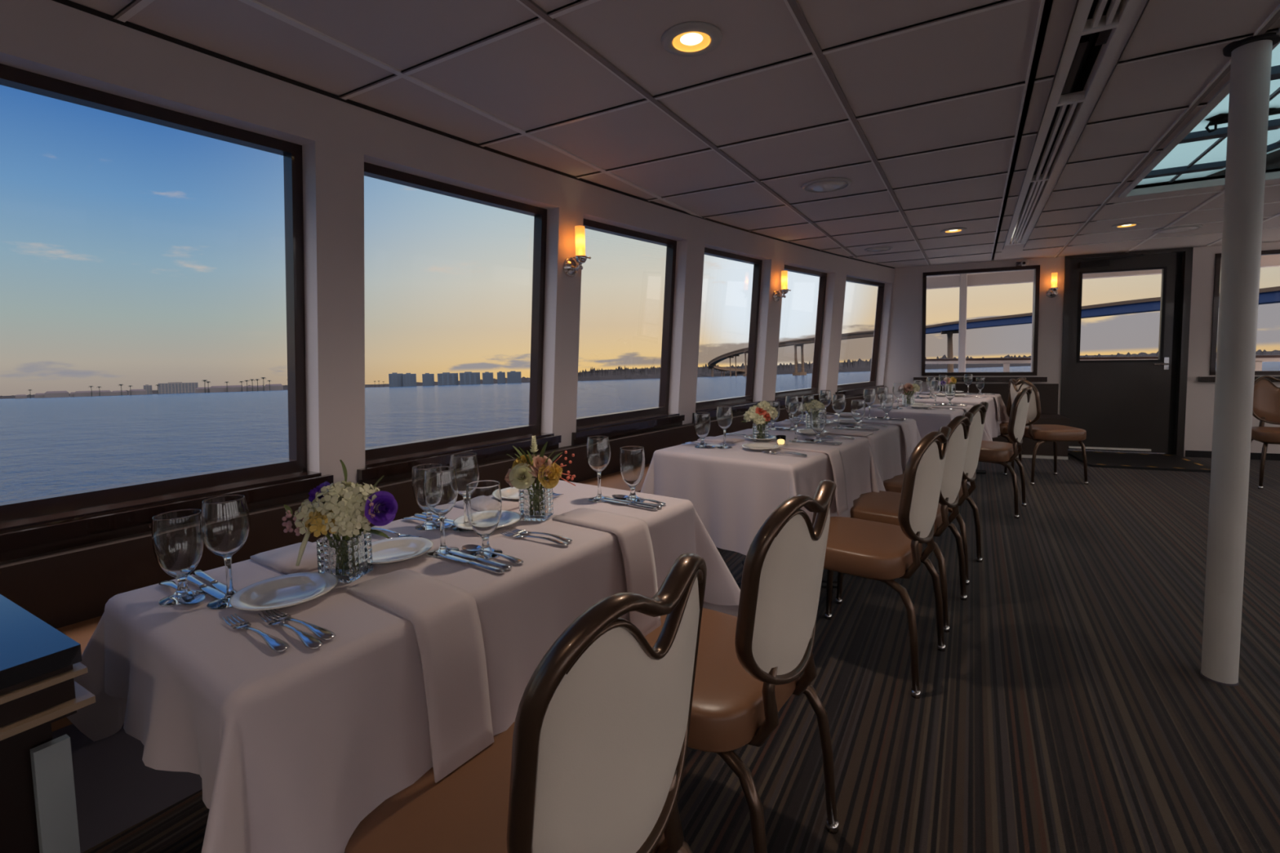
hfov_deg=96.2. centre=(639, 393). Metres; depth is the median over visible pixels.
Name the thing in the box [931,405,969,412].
cloth napkin
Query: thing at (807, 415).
glass vase
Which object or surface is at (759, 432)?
glass vase
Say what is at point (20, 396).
house
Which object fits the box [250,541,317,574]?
cloth napkin
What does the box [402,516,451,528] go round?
soup spoon
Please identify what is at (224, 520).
wine glass
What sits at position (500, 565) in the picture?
knife
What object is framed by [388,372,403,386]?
condo tower
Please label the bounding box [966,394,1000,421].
table runner
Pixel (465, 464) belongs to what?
wine glass
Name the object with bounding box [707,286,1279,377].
bridge
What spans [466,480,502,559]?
water goblet
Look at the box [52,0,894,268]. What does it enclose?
trim
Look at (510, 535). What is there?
fork
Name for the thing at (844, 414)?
bread plate
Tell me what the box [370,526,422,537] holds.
fork
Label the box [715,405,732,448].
wine glass
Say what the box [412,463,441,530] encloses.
water goblet
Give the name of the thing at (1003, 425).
dining chair
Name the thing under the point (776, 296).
wall sconce
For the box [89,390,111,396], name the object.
house
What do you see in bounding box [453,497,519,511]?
cloth napkin
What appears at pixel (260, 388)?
house
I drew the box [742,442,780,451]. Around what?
bread plate
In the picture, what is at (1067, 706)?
floor
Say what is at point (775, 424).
cloth napkin
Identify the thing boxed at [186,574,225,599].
knife
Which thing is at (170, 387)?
block
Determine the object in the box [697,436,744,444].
cloth napkin
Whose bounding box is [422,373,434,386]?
condo tower
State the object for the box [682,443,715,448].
soup spoon
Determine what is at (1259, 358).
deck railing
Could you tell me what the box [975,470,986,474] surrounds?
dining table
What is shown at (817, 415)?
water goblet
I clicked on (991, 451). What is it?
dining chair
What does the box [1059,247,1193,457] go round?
door
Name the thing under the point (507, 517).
bread plate
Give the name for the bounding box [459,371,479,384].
condo tower
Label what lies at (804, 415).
cloth napkin
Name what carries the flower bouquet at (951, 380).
in the glass vase
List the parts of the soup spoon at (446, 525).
handle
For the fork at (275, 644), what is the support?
on the tablecloth at (291, 749)
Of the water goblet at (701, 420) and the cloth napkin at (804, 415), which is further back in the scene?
the cloth napkin at (804, 415)
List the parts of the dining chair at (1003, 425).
seat, leg, frame, leg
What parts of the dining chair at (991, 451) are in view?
seat, leg, post, post, leg, frame, panel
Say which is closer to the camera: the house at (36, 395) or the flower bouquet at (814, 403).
the flower bouquet at (814, 403)
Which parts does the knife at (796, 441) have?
handle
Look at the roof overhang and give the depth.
8.73 m
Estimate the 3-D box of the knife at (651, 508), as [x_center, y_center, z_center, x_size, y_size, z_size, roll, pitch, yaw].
[-0.040,0.328,1.706,0.218,0.006,0.021,2,5,37]
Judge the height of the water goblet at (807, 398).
0.163 m
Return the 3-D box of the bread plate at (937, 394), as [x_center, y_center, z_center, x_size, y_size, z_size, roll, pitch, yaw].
[2.849,0.019,5.401,0.175,0.018,0.175,1,4,30]
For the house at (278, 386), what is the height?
13.896 m
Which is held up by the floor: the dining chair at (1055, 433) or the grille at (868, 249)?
the dining chair at (1055, 433)
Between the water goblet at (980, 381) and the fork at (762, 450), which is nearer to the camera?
the fork at (762, 450)
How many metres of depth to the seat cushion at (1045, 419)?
6.11 m
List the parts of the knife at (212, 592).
handle, blade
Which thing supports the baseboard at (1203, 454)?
attached to the wall at (904, 357)
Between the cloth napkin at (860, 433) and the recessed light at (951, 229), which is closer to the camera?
the cloth napkin at (860, 433)
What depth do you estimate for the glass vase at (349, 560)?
1.16 m
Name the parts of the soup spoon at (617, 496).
handle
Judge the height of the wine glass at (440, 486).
0.195 m
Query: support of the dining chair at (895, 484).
on the floor
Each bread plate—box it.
[229,571,337,610]
[371,537,433,564]
[453,510,520,529]
[501,486,519,501]
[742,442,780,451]
[744,434,776,440]
[796,428,828,435]
[804,420,833,425]
[832,418,862,424]
[834,412,852,417]
[902,402,926,404]
[907,404,933,408]
[933,393,945,396]
[954,393,967,396]
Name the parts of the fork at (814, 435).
handle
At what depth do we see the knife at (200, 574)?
1.16 m
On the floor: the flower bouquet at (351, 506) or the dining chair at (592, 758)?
the dining chair at (592, 758)
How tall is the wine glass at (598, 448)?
0.195 m
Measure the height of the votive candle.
0.045 m
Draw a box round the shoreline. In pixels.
[0,349,1279,399]
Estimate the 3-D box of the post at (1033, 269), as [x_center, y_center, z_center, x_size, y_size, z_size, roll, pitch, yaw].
[5.847,-0.647,8.493,0.100,2.400,0.100,1,4,30]
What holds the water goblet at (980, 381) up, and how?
on the tablecloth at (992, 428)
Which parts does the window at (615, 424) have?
sill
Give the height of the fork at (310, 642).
0.011 m
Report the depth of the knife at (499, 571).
1.23 m
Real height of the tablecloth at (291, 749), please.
0.419 m
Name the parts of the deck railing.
under rail, rail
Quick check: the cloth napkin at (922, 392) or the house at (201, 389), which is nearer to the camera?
the cloth napkin at (922, 392)
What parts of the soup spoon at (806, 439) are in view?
handle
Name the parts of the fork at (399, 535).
handle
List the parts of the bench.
backrest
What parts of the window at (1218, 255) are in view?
sill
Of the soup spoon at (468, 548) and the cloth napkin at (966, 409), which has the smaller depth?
the soup spoon at (468, 548)
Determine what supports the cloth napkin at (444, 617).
on the tablecloth at (291, 749)
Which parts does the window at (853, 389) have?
sill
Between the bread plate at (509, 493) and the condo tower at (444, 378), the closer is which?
the bread plate at (509, 493)
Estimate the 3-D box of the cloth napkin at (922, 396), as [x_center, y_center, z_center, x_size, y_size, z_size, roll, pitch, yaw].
[2.643,0.027,5.413,0.202,0.011,0.125,2,5,39]
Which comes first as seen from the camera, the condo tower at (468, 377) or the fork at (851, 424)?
the fork at (851, 424)
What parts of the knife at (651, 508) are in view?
blade, handle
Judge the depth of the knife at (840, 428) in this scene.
3.20 m
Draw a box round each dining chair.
[344,552,706,852]
[644,480,838,852]
[823,426,951,698]
[835,412,973,632]
[883,401,988,585]
[977,386,1032,518]
[999,377,1026,471]
[1003,378,1088,484]
[1250,375,1279,488]
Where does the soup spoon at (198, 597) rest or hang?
on the tablecloth at (291, 749)
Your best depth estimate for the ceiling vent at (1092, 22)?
2.32 m
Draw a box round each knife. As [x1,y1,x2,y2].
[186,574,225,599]
[192,569,236,594]
[413,513,455,526]
[421,511,453,522]
[436,552,505,573]
[448,549,511,569]
[600,498,657,510]
[605,497,662,508]
[684,442,720,447]
[688,441,722,445]
[795,440,839,445]
[800,440,841,444]
[840,427,877,431]
[868,417,905,420]
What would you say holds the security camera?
attached to the wall at (904, 357)
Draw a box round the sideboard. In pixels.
[0,594,95,852]
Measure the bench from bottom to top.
0.780 m
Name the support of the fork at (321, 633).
on the tablecloth at (291, 749)
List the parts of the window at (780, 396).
sill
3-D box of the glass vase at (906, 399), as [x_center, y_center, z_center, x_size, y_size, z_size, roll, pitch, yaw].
[2.130,0.056,4.563,0.079,0.086,0.079,0,4,10]
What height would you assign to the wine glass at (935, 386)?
0.195 m
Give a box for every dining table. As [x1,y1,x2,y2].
[736,559,837,589]
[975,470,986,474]
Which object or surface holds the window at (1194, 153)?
attached to the ceiling
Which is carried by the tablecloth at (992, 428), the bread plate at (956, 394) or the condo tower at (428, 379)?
the bread plate at (956, 394)
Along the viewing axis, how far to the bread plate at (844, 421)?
3.55 m
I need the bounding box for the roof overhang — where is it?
[926,253,1279,289]
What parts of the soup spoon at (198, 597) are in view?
handle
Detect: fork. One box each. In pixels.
[222,613,289,652]
[257,609,323,649]
[260,608,335,639]
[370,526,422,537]
[500,530,568,546]
[506,526,572,542]
[552,492,564,496]
[760,451,807,457]
[761,449,807,455]
[813,435,854,439]
[851,424,887,426]
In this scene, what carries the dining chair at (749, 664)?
on the floor
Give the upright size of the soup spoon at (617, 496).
0.012 m
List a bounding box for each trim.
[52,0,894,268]
[112,0,1279,265]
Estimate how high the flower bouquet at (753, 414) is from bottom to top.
0.196 m
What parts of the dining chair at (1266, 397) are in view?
post, leg, seat, frame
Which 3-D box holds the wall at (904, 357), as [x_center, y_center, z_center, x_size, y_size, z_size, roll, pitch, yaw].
[5.739,-0.455,6.135,5.757,2.260,0.120,1,4,23]
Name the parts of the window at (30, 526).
sill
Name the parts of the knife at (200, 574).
handle, blade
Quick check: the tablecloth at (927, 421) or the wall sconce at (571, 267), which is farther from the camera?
the tablecloth at (927, 421)
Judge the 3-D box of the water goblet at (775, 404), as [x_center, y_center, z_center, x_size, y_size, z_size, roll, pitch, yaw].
[0.765,0.128,3.307,0.077,0.163,0.077,-5,5,-44]
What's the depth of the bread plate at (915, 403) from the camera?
4.52 m
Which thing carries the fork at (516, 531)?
on the tablecloth at (291, 749)
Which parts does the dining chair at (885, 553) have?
leg, seat, leg, post, frame, post, panel, leg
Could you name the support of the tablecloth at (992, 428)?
on the dining table at (984, 472)
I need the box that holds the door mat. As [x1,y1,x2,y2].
[1067,450,1211,472]
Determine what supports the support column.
on the floor
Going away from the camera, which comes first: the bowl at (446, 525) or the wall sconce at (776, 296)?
the bowl at (446, 525)
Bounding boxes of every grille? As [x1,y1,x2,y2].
[804,180,848,192]
[866,248,890,251]
[1155,226,1199,233]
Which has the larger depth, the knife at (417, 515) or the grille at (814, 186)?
the grille at (814, 186)
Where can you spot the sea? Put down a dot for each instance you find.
(49, 446)
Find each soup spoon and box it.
[158,580,204,604]
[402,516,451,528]
[461,544,523,564]
[612,494,666,505]
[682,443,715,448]
[804,438,842,443]
[844,426,879,429]
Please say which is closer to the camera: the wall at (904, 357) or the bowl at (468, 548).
the bowl at (468, 548)
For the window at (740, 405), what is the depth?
5.10 m
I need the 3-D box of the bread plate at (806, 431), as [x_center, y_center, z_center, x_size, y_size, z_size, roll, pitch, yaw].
[0.924,0.212,3.095,0.175,0.018,0.175,1,4,30]
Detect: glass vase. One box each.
[315,531,373,582]
[518,483,553,521]
[752,423,768,441]
[805,413,812,428]
[902,394,914,405]
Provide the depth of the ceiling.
2.23 m
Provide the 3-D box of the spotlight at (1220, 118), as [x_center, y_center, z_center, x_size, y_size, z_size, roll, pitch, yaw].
[3.071,-1.297,2.495,0.929,0.145,0.161,1,4,30]
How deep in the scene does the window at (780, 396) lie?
6.07 m
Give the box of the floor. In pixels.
[82,448,1279,852]
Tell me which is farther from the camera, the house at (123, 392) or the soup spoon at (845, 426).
the house at (123, 392)
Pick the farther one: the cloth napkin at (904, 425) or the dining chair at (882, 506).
the cloth napkin at (904, 425)
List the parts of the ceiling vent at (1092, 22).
joint plate, joint plate, joint plate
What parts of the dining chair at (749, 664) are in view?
seat, leg, post, frame, panel, post, leg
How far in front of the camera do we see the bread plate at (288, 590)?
1.10 m
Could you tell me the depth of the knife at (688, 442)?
2.79 m
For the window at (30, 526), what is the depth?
1.91 m
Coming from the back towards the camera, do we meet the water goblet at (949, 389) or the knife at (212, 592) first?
the water goblet at (949, 389)
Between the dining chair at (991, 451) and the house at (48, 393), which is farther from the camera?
the house at (48, 393)
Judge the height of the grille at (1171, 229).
0.010 m
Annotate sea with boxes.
[0,361,1279,502]
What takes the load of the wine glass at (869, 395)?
on the tablecloth at (887, 444)
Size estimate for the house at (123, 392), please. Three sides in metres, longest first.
25.893 x 12.947 x 10.422 m
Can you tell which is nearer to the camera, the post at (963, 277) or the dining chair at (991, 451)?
the dining chair at (991, 451)
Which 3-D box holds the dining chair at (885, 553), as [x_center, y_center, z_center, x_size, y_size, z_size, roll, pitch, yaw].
[0.901,0.576,2.248,0.531,0.912,0.450,2,5,39]
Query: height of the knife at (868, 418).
0.006 m
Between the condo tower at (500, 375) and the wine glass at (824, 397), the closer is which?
the wine glass at (824, 397)
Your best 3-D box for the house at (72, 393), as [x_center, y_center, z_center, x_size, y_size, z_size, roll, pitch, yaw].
[-1221.872,2.859,1243.995,17.262,10.422,8.631,-3,2,-44]
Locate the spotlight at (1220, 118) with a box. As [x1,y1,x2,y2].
[1204,107,1279,133]
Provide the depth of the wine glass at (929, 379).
5.17 m
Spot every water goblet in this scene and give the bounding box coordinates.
[151,508,206,606]
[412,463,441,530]
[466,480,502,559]
[619,445,644,502]
[693,412,710,448]
[766,400,779,430]
[801,395,813,421]
[809,408,826,441]
[850,400,865,428]
[877,386,888,408]
[880,393,893,419]
[913,380,923,398]
[944,384,955,405]
[975,377,985,394]
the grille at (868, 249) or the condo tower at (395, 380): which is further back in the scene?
the condo tower at (395, 380)
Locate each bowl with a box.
[177,593,204,604]
[432,522,451,528]
[461,544,481,551]
[612,494,628,499]
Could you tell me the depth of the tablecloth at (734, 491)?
2.48 m
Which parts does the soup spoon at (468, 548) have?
handle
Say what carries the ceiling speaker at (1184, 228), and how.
attached to the ceiling
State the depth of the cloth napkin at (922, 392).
5.75 m
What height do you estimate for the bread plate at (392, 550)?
0.018 m
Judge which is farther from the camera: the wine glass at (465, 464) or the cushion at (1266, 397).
the cushion at (1266, 397)
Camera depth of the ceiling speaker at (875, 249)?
5.64 m
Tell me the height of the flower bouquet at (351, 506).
0.231 m
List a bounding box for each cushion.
[1032,413,1070,426]
[1253,379,1279,422]
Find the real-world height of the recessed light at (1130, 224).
0.011 m
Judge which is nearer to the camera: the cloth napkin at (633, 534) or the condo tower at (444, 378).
the cloth napkin at (633, 534)
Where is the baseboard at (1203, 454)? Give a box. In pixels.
[1185,450,1279,460]
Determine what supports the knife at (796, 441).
on the tablecloth at (734, 491)
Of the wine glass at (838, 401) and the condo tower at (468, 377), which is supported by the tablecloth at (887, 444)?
the wine glass at (838, 401)
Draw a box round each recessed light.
[660,21,722,56]
[940,227,966,232]
[1111,222,1142,227]
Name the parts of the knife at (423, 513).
handle, blade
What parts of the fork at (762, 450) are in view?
handle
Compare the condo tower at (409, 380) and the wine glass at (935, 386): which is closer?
the wine glass at (935, 386)
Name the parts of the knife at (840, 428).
handle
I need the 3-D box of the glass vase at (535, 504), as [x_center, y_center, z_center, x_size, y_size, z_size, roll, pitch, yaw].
[-0.289,0.303,1.599,0.079,0.086,0.079,0,4,10]
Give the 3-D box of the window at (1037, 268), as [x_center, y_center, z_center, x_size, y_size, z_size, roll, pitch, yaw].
[3.987,-0.796,6.776,1.370,1.320,0.100,1,4,23]
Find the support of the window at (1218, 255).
in the wall at (904, 357)
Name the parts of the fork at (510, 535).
handle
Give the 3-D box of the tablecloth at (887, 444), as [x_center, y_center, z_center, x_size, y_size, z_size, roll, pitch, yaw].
[1.218,0.395,3.568,0.898,0.421,1.128,2,5,39]
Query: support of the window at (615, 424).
in the wall at (51, 38)
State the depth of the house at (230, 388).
1241.08 m
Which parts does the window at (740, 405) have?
sill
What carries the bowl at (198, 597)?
on the soup spoon at (198, 597)
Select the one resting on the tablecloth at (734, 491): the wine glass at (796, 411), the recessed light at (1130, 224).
the wine glass at (796, 411)
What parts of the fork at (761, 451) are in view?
handle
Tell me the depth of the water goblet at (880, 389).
4.33 m
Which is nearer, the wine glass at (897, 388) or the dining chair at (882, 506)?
the dining chair at (882, 506)
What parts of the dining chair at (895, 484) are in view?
seat, leg, post, post, leg, panel, frame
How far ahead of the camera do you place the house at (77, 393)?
1240.17 m
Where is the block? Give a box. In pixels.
[157,382,198,394]
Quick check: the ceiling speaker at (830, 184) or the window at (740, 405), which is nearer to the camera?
the ceiling speaker at (830, 184)
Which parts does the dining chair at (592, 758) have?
seat, frame, panel, post, leg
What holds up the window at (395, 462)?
in the wall at (51, 38)
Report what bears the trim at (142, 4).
attached to the ceiling
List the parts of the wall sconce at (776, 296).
arm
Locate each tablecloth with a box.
[66,480,740,852]
[640,428,885,555]
[768,414,921,492]
[863,402,990,485]
[894,392,1008,440]
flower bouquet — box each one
[281,459,397,566]
[504,435,575,489]
[741,400,778,425]
[803,399,825,414]
[902,382,919,395]
[946,376,957,384]
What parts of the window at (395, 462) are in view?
sill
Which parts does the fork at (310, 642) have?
handle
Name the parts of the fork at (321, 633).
handle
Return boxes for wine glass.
[200,494,250,608]
[422,466,459,557]
[449,452,479,532]
[586,435,610,502]
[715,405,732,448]
[785,395,798,430]
[787,401,804,442]
[818,390,831,420]
[831,394,845,429]
[862,388,875,419]
[892,382,903,408]
[926,376,935,398]
[930,380,941,405]
[938,374,947,393]
[964,373,973,394]
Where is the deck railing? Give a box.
[924,355,1279,372]
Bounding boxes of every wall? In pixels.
[0,0,895,484]
[884,241,1279,456]
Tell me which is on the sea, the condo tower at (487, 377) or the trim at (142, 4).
the condo tower at (487, 377)
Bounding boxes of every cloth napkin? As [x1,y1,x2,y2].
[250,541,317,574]
[346,568,493,782]
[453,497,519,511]
[552,507,661,636]
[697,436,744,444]
[767,422,804,426]
[780,444,848,515]
[803,414,834,418]
[827,430,873,436]
[862,420,912,462]
[914,395,933,397]
[920,391,944,394]
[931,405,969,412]
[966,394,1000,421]
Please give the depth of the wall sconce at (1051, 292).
6.45 m
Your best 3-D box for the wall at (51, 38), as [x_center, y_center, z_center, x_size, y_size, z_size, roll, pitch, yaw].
[-0.517,-0.116,3.034,0.710,2.280,11.242,2,5,38]
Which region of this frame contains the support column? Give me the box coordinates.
[1200,32,1279,685]
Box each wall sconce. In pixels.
[563,248,591,277]
[773,284,791,302]
[1045,283,1059,297]
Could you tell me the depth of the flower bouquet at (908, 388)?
4.53 m
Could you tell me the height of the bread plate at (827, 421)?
0.018 m
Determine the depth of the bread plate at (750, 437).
2.93 m
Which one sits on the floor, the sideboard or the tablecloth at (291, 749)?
the sideboard
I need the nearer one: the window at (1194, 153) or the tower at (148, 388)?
the window at (1194, 153)
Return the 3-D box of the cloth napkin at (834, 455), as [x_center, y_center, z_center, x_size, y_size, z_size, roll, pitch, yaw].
[0.794,0.386,2.622,0.274,0.278,0.125,2,5,40]
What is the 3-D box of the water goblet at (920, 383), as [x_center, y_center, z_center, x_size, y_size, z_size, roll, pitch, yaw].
[2.523,-0.035,5.212,0.077,0.163,0.077,0,4,18]
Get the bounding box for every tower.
[143,384,152,394]
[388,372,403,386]
[402,373,416,386]
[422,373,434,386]
[437,372,458,385]
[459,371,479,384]
[482,371,493,384]
[497,371,505,383]
[506,370,521,383]
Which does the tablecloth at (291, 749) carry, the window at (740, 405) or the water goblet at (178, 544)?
the water goblet at (178, 544)
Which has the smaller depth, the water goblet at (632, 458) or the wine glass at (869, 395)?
the water goblet at (632, 458)
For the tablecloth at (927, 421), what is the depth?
4.07 m
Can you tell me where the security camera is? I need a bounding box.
[1016,258,1029,266]
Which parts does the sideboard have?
rail, moulding, moulding, corner post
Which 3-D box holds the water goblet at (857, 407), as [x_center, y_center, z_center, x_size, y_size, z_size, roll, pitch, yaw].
[1.244,0.121,3.279,0.077,0.163,0.077,1,5,30]
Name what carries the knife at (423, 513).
on the tablecloth at (291, 749)
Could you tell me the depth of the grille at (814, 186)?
3.44 m
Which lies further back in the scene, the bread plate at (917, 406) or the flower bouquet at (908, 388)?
the flower bouquet at (908, 388)
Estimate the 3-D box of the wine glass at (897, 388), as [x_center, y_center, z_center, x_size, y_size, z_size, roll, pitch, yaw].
[1.943,0.020,4.330,0.076,0.195,0.076,1,5,32]
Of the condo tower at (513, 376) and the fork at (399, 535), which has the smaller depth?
the fork at (399, 535)
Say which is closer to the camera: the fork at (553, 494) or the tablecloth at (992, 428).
the fork at (553, 494)
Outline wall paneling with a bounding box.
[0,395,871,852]
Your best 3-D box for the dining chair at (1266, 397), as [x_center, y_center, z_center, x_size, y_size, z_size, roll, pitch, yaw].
[5.386,0.319,4.781,0.450,0.912,0.531,2,5,34]
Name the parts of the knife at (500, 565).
blade, handle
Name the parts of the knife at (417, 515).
handle, blade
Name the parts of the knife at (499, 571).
blade, handle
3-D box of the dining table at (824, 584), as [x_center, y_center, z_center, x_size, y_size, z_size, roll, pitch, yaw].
[0.626,0.624,2.848,0.652,0.746,0.882,2,5,39]
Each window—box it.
[0,63,333,562]
[356,161,561,485]
[571,218,684,445]
[692,247,762,422]
[774,264,826,408]
[835,276,886,397]
[913,265,1047,382]
[1118,26,1279,198]
[1198,249,1279,382]
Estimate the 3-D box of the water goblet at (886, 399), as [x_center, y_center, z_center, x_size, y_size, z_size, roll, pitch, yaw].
[1.591,0.085,3.704,0.077,0.163,0.077,-2,4,-20]
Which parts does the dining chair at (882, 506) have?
leg, seat, leg, post, post, panel, frame, leg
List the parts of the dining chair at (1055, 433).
leg, panel, frame, post, leg, seat frame, seat, leg, leg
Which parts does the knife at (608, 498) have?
blade, handle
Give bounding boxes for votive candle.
[775,435,786,445]
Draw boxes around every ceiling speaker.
[801,177,852,192]
[864,246,893,252]
[1152,224,1202,233]
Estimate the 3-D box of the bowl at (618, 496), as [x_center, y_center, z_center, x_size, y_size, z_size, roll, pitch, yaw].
[-0.061,0.324,1.784,0.060,0.008,0.038,2,5,34]
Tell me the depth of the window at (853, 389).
7.09 m
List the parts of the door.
glazing frame, handle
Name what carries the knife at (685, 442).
on the tablecloth at (734, 491)
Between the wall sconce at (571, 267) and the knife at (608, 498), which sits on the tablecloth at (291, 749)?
the knife at (608, 498)
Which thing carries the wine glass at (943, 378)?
on the tablecloth at (992, 428)
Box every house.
[15,394,26,399]
[34,393,44,398]
[44,391,69,397]
[70,391,75,396]
[74,391,90,396]
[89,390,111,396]
[111,390,127,395]
[128,389,146,395]
[195,386,210,393]
[209,385,227,392]
[226,385,243,391]
[242,385,264,391]
[264,383,283,391]
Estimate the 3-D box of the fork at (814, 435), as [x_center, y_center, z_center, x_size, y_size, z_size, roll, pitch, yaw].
[0.993,0.224,2.939,0.205,0.011,0.025,2,5,40]
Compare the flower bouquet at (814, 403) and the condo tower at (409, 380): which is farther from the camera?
the condo tower at (409, 380)
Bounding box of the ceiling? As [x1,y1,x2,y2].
[69,0,1279,267]
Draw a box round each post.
[958,273,967,372]
[1031,269,1034,372]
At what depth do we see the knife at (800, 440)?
2.77 m
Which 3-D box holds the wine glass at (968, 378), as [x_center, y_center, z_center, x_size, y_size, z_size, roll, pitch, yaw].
[3.174,-0.086,5.557,0.076,0.195,0.076,0,4,14]
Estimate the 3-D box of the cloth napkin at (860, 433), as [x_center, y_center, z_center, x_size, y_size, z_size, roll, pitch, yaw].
[1.132,0.213,3.089,0.202,0.011,0.125,2,5,40]
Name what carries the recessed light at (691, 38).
in the ceiling
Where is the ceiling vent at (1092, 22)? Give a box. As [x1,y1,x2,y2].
[1002,0,1149,249]
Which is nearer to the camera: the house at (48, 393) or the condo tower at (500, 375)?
the condo tower at (500, 375)
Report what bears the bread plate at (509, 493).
on the tablecloth at (291, 749)
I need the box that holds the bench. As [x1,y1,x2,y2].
[939,383,1070,459]
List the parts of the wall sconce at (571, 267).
arm, bulb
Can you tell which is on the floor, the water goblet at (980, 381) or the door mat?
the door mat
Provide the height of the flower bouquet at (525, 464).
0.218 m
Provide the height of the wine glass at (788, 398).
0.195 m

